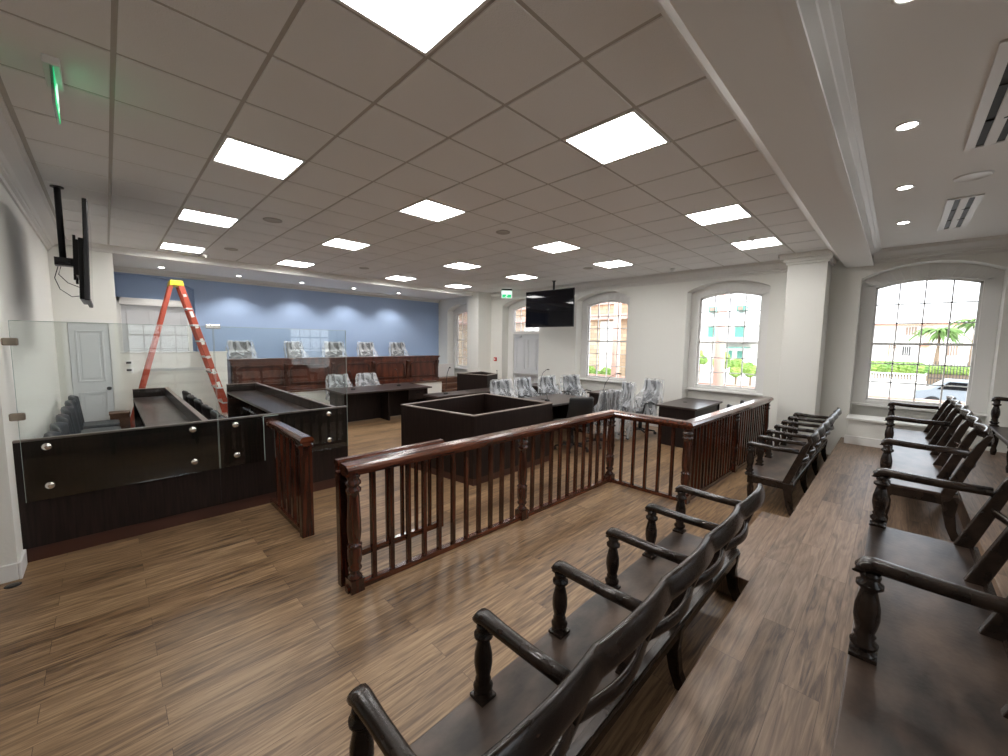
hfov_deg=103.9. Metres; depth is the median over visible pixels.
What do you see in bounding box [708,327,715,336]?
shutter
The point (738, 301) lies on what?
house
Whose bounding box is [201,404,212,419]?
chair
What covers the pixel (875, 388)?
balustrade
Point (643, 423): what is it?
baseboard
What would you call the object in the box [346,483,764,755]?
bench
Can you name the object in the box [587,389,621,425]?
desk
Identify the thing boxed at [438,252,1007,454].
wall
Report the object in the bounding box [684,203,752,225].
recessed light
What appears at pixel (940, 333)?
palm tree
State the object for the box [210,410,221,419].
chair
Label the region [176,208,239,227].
recessed light
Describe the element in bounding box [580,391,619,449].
office chair
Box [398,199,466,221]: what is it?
recessed light
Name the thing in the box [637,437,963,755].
floor
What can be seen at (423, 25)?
recessed light
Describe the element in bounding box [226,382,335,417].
table
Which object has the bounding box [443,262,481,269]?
recessed light
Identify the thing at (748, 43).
ceiling beam
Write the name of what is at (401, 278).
diffuser
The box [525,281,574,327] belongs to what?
television
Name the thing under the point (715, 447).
wooden railing
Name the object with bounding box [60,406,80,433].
chair
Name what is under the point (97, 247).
trim
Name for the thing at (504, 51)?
ceiling
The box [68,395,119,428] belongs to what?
chair
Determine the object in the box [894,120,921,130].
recessed light
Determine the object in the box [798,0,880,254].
trim
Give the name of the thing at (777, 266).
trim
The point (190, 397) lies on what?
chair
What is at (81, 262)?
television
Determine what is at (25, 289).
wall
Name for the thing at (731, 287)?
window
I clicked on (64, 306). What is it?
wall pier
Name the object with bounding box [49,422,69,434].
chair
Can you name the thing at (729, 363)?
shrub
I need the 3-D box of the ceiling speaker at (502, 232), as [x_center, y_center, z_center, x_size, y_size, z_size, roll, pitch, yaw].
[-0.015,-2.033,5.509,0.200,0.012,0.200,6,7,45]
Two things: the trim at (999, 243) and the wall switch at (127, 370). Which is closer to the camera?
the trim at (999, 243)
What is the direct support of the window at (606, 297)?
in the wall at (659, 315)
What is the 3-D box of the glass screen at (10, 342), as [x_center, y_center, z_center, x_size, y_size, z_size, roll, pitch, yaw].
[-3.448,0.248,3.600,0.052,1.478,1.347,6,7,45]
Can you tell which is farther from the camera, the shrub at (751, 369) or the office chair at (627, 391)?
the shrub at (751, 369)
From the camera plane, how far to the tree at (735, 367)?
22.66 m
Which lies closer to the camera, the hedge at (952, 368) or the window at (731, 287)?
the window at (731, 287)
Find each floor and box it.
[0,415,828,755]
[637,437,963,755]
[947,447,1007,597]
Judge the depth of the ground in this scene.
32.32 m
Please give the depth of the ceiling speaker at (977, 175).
3.51 m
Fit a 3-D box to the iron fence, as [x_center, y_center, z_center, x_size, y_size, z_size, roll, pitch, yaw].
[23.647,0.210,20.435,2.348,2.080,0.040,6,7,45]
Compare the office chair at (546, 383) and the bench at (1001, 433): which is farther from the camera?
the office chair at (546, 383)
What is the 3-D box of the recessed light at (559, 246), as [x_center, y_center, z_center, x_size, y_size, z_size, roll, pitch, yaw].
[0.847,-2.114,6.370,0.576,0.024,0.576,6,7,45]
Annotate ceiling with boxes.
[0,0,827,299]
[840,0,1007,248]
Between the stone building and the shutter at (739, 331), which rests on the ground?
the stone building
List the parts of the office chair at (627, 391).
backrest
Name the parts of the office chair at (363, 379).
backrest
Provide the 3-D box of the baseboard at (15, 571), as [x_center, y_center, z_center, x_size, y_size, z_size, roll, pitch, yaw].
[-4.724,1.549,2.260,0.280,0.135,2.530,6,7,45]
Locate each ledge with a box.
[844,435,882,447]
[846,414,1007,452]
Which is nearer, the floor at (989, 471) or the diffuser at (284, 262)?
the floor at (989, 471)
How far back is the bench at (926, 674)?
1.46 m
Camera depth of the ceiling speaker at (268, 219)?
5.10 m
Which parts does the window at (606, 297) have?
sill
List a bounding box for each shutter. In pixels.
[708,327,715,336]
[735,327,743,336]
[737,351,741,357]
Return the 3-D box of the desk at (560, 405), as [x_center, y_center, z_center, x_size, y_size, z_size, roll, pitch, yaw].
[0.839,0.805,7.843,0.950,0.756,1.950,6,7,45]
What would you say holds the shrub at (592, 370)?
on the ground
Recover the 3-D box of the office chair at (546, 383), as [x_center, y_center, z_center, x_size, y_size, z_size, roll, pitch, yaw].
[1.210,0.494,9.550,0.766,1.074,0.744,-3,7,-39]
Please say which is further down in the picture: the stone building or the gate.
the gate
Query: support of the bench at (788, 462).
on the floor at (236, 633)
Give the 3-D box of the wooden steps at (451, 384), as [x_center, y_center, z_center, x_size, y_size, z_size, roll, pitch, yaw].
[-1.746,0.327,13.340,1.300,0.640,1.200,6,7,45]
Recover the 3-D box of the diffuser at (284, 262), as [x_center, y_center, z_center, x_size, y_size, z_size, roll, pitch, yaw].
[-4.247,-2.339,8.044,0.540,0.018,0.540,6,7,45]
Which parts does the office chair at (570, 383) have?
backrest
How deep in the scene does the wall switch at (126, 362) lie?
7.37 m
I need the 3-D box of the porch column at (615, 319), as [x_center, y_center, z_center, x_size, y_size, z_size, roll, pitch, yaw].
[3.465,-0.909,12.200,0.400,3.450,0.400,6,7,45]
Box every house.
[700,294,760,374]
[872,322,973,373]
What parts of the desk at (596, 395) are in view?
panel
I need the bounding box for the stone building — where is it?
[516,302,627,375]
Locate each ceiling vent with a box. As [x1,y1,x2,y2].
[937,193,984,230]
[964,39,1007,150]
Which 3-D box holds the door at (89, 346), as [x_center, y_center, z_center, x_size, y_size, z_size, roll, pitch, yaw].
[-6.901,0.105,6.624,0.095,2.160,0.600,6,7,45]
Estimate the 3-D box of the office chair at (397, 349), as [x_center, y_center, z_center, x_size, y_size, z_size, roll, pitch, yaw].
[-3.440,-0.578,13.121,0.743,1.234,0.789,6,7,45]
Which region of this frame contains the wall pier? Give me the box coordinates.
[47,246,123,410]
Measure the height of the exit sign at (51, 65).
0.250 m
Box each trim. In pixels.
[0,92,57,250]
[54,239,472,295]
[113,266,439,302]
[490,260,787,299]
[652,0,845,266]
[775,0,873,265]
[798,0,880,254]
[874,234,1007,263]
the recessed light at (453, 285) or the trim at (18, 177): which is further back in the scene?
the recessed light at (453, 285)
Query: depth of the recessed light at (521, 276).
9.34 m
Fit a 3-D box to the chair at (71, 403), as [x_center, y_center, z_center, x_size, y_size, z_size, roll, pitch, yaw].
[-5.945,0.791,5.734,0.542,0.982,0.480,-4,7,-43]
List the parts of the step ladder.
rail, rail, rail, rail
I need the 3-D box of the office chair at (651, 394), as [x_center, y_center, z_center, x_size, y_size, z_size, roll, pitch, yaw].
[2.919,0.595,8.270,0.750,1.152,0.747,-2,6,-24]
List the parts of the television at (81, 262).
mount plate, casing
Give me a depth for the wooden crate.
6.65 m
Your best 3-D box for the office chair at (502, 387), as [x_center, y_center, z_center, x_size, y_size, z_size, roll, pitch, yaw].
[0.095,0.578,8.462,0.766,1.074,0.744,-3,7,-38]
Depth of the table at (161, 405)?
5.81 m
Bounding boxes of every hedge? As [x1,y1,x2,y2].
[871,360,929,379]
[926,366,969,385]
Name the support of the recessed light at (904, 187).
in the ceiling at (930, 62)
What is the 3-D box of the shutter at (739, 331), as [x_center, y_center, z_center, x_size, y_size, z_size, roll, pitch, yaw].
[22.140,-4.383,37.124,0.691,1.047,0.150,6,7,45]
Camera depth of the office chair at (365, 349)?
12.50 m
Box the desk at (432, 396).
[423,387,492,400]
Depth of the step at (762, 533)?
3.39 m
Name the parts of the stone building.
cornice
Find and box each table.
[132,387,207,427]
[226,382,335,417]
[324,383,431,421]
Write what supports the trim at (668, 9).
attached to the wall at (659, 315)
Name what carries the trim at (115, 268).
attached to the wall at (378, 321)
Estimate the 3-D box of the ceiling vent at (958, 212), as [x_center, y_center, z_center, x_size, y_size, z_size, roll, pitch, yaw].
[5.198,-1.870,4.518,0.250,0.022,1.500,6,7,45]
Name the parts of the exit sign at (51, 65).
panel, green plate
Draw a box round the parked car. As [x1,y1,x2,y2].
[912,378,967,401]
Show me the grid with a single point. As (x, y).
(114, 3)
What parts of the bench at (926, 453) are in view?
arm post, leg, arm post, arm post, armrest, rail, armrest, seat, armrest, post, post, post, post, leg, post, rail, rail, post, rail, post, rail, rail, rail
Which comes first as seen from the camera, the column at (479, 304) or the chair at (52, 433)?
the chair at (52, 433)
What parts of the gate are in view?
rail, rail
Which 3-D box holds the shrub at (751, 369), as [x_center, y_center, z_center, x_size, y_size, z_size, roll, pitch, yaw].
[14.711,-0.079,23.638,0.964,1.829,1.177,6,7,45]
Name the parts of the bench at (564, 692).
arm post, armrest, arm post, armrest, arm post, rail, post, seat, armrest, arm post, rail, rail, post, armrest, arm post, rail, rail, leg, arm post, post, armrest, armrest, rail, post, leg, rail, post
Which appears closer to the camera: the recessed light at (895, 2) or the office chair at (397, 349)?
the recessed light at (895, 2)
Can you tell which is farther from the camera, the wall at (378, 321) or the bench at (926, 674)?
the wall at (378, 321)
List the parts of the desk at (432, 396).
panel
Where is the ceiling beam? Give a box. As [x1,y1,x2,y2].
[673,0,868,267]
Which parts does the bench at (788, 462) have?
arm post, leg, arm post, rail, arm post, armrest, arm post, armrest, arm post, seat, leg, armrest, arm post, armrest, arm post, post, armrest, leg, post, rail, armrest, rail, armrest, rail, leg, rail, rail, leg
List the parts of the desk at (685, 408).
panel, modesty panel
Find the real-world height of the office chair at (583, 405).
0.977 m
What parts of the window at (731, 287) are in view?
sill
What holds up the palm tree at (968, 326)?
on the ground
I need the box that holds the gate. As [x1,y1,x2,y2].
[334,439,444,586]
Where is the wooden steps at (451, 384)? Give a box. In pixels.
[436,376,456,391]
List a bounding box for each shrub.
[589,366,610,374]
[698,350,707,381]
[712,352,731,368]
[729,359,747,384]
[745,362,755,385]
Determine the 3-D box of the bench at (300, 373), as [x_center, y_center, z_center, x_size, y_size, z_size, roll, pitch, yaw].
[-4.304,-0.197,10.929,0.784,0.790,5.640,6,7,45]
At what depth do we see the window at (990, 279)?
6.08 m
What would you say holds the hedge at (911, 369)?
on the ground
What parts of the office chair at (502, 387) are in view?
backrest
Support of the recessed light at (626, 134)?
in the ceiling at (504, 51)
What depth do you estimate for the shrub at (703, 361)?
27.31 m
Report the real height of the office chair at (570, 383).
1.074 m
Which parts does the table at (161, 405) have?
panel, panel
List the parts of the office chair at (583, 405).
seat, backrest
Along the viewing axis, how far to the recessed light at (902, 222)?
4.83 m
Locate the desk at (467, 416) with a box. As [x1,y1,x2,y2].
[401,393,552,485]
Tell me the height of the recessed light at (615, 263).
0.024 m
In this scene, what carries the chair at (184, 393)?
on the floor at (236, 633)
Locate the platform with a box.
[287,380,442,403]
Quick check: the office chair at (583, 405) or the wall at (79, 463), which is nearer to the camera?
the wall at (79, 463)
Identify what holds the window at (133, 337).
in the wall at (378, 321)
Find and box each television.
[49,185,93,307]
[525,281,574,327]
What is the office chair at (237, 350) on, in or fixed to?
on the platform
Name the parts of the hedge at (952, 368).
stem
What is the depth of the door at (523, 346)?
12.28 m
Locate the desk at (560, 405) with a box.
[523,394,593,433]
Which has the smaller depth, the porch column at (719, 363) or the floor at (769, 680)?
the floor at (769, 680)
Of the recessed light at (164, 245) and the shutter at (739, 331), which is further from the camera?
the shutter at (739, 331)
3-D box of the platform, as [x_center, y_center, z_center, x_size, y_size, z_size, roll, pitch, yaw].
[-4.669,0.472,11.359,1.958,0.630,5.700,6,7,45]
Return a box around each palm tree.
[908,327,971,364]
[950,318,975,365]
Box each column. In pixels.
[611,302,620,377]
[712,294,727,385]
[776,249,837,444]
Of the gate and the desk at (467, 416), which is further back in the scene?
the desk at (467, 416)
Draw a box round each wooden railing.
[264,418,314,538]
[339,396,773,595]
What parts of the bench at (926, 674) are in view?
arm post, arm post, armrest, armrest, post, post, rail, post, rail, post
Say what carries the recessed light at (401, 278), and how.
in the ceiling at (504, 51)
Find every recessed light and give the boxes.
[159,242,205,253]
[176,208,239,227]
[211,135,305,179]
[276,259,314,267]
[321,238,370,250]
[335,0,489,55]
[385,275,416,280]
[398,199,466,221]
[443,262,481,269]
[445,284,472,287]
[506,274,538,279]
[531,241,580,252]
[563,109,669,164]
[593,260,633,267]
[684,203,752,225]
[730,236,782,249]
[891,0,914,4]
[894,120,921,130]
[895,185,914,189]
[896,221,910,224]
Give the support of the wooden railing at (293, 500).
on the floor at (236, 633)
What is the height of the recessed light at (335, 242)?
0.024 m
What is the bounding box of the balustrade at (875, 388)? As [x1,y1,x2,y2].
[868,372,926,397]
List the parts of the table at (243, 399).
panel, support panel, panel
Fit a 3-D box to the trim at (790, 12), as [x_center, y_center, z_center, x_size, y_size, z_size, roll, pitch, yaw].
[1.748,-1.517,2.174,0.055,0.061,11.880,6,7,45]
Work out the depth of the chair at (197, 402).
5.74 m
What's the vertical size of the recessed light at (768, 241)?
0.024 m
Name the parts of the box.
panel, panel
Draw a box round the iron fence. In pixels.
[927,361,967,385]
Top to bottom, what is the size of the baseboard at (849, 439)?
0.130 m
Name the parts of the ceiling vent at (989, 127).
blade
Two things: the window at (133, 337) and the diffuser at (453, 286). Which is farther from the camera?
the diffuser at (453, 286)
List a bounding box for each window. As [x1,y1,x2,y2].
[116,297,192,351]
[453,305,467,368]
[579,292,629,383]
[685,281,770,395]
[851,263,1004,416]
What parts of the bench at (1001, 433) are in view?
leg, arm post, seat, armrest, seat rail, leg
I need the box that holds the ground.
[699,372,924,385]
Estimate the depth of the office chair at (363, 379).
10.57 m
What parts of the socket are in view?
lid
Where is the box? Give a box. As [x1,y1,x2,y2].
[457,371,497,390]
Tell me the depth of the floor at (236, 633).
2.68 m
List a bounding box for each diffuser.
[278,260,312,266]
[388,276,413,280]
[447,263,479,268]
[447,285,469,287]
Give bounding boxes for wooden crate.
[109,410,130,428]
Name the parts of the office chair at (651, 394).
seat, armrest, backrest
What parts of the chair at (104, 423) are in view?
backrest, seat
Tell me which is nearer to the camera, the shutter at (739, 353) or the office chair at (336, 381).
the office chair at (336, 381)
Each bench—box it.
[227,355,439,390]
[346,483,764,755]
[745,407,841,515]
[831,468,1007,755]
[879,395,994,541]
[989,397,1007,472]
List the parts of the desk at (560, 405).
modesty panel, panel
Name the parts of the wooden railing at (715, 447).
turned post, turned post, rail, handrail, turned post, turned post, turned post, turned post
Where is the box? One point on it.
(480, 379)
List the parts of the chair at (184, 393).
backrest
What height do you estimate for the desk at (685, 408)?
0.756 m
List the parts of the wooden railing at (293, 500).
rail, handrail, square post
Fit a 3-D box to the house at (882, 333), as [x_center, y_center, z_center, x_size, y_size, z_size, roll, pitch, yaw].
[48.148,-2.551,45.009,20.008,7.219,9.400,6,7,45]
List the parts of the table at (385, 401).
panel, modesty panel, panel, drawer, panel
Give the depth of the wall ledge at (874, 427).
6.09 m
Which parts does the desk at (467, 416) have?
panel, panel, panel, panel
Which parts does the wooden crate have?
lid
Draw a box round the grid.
[0,0,794,284]
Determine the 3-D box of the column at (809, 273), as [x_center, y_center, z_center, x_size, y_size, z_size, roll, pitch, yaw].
[5.140,-0.423,6.797,0.790,3.510,0.680,6,7,45]
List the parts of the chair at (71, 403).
backrest, seat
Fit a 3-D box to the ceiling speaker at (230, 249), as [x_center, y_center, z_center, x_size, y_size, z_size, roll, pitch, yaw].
[-4.697,-2.214,6.791,0.200,0.012,0.200,6,7,45]
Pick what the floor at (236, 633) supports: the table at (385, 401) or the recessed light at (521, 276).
the table at (385, 401)
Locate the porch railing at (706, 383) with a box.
[589,374,965,404]
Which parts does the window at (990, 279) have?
sill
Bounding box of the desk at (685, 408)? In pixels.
[656,397,722,447]
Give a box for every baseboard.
[0,549,27,583]
[625,420,773,445]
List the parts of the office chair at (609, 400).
backrest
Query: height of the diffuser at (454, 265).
0.018 m
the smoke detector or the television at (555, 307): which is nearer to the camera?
the smoke detector
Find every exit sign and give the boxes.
[40,53,63,123]
[502,289,511,297]
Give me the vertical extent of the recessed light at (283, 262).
0.024 m
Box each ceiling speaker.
[224,248,237,250]
[263,217,281,222]
[496,230,509,234]
[953,170,994,181]
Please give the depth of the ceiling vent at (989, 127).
2.53 m
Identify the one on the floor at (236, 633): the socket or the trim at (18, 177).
the socket
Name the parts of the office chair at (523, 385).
backrest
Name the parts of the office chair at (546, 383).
backrest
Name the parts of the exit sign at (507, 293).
green plate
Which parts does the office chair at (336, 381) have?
backrest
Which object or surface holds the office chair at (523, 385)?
on the floor at (236, 633)
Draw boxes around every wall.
[0,182,60,566]
[12,406,347,562]
[114,272,438,359]
[120,351,227,415]
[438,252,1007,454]
[438,363,453,376]
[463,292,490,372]
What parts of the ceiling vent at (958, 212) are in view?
blade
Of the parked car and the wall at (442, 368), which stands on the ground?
the parked car
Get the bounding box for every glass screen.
[1,320,219,502]
[205,324,347,467]
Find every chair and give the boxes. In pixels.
[43,431,61,436]
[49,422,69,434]
[55,414,73,433]
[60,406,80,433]
[64,400,120,432]
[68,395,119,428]
[182,390,222,415]
[187,394,196,408]
[194,399,203,413]
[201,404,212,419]
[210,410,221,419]
[227,342,251,362]
[286,342,301,357]
[325,342,342,356]
[328,375,355,395]
[358,374,383,385]
[359,343,372,355]
[391,343,403,355]
[493,380,525,397]
[517,378,545,397]
[540,377,569,395]
[553,397,593,453]
[563,376,590,396]
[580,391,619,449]
[597,382,632,439]
[626,380,659,435]
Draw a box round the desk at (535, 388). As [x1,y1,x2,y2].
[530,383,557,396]
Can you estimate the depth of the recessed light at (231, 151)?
3.38 m
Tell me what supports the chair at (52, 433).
on the floor at (236, 633)
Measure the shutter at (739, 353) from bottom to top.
0.670 m
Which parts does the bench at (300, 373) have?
arched panel, arched panel, cornice, arched panel, arched panel, arched panel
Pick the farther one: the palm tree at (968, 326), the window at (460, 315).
the palm tree at (968, 326)
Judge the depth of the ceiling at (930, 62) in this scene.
2.50 m
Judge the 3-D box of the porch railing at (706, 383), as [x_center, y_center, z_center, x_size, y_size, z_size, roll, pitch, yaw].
[6.458,0.604,9.609,18.000,0.750,0.080,6,7,45]
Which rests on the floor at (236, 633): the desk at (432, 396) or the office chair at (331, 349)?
the desk at (432, 396)
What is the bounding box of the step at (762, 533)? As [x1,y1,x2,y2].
[716,511,788,595]
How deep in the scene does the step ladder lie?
7.50 m
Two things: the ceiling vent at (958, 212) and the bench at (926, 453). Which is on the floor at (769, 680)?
the bench at (926, 453)
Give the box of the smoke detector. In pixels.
[749,236,756,241]
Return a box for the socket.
[4,582,21,588]
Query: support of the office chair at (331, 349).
on the platform
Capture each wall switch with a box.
[124,360,132,364]
[125,368,133,372]
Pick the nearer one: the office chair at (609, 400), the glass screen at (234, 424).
the glass screen at (234, 424)
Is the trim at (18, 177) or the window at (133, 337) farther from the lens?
the window at (133, 337)
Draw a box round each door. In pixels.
[61,318,119,421]
[508,299,538,396]
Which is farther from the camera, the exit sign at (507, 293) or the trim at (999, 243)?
the exit sign at (507, 293)
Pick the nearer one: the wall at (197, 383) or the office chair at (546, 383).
the wall at (197, 383)
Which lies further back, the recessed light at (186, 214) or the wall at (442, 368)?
the wall at (442, 368)
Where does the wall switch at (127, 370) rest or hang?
attached to the wall at (197, 383)
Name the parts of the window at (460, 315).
glass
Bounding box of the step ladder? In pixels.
[130,280,227,427]
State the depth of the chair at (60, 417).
4.48 m
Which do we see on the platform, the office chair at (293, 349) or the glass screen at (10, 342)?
the office chair at (293, 349)

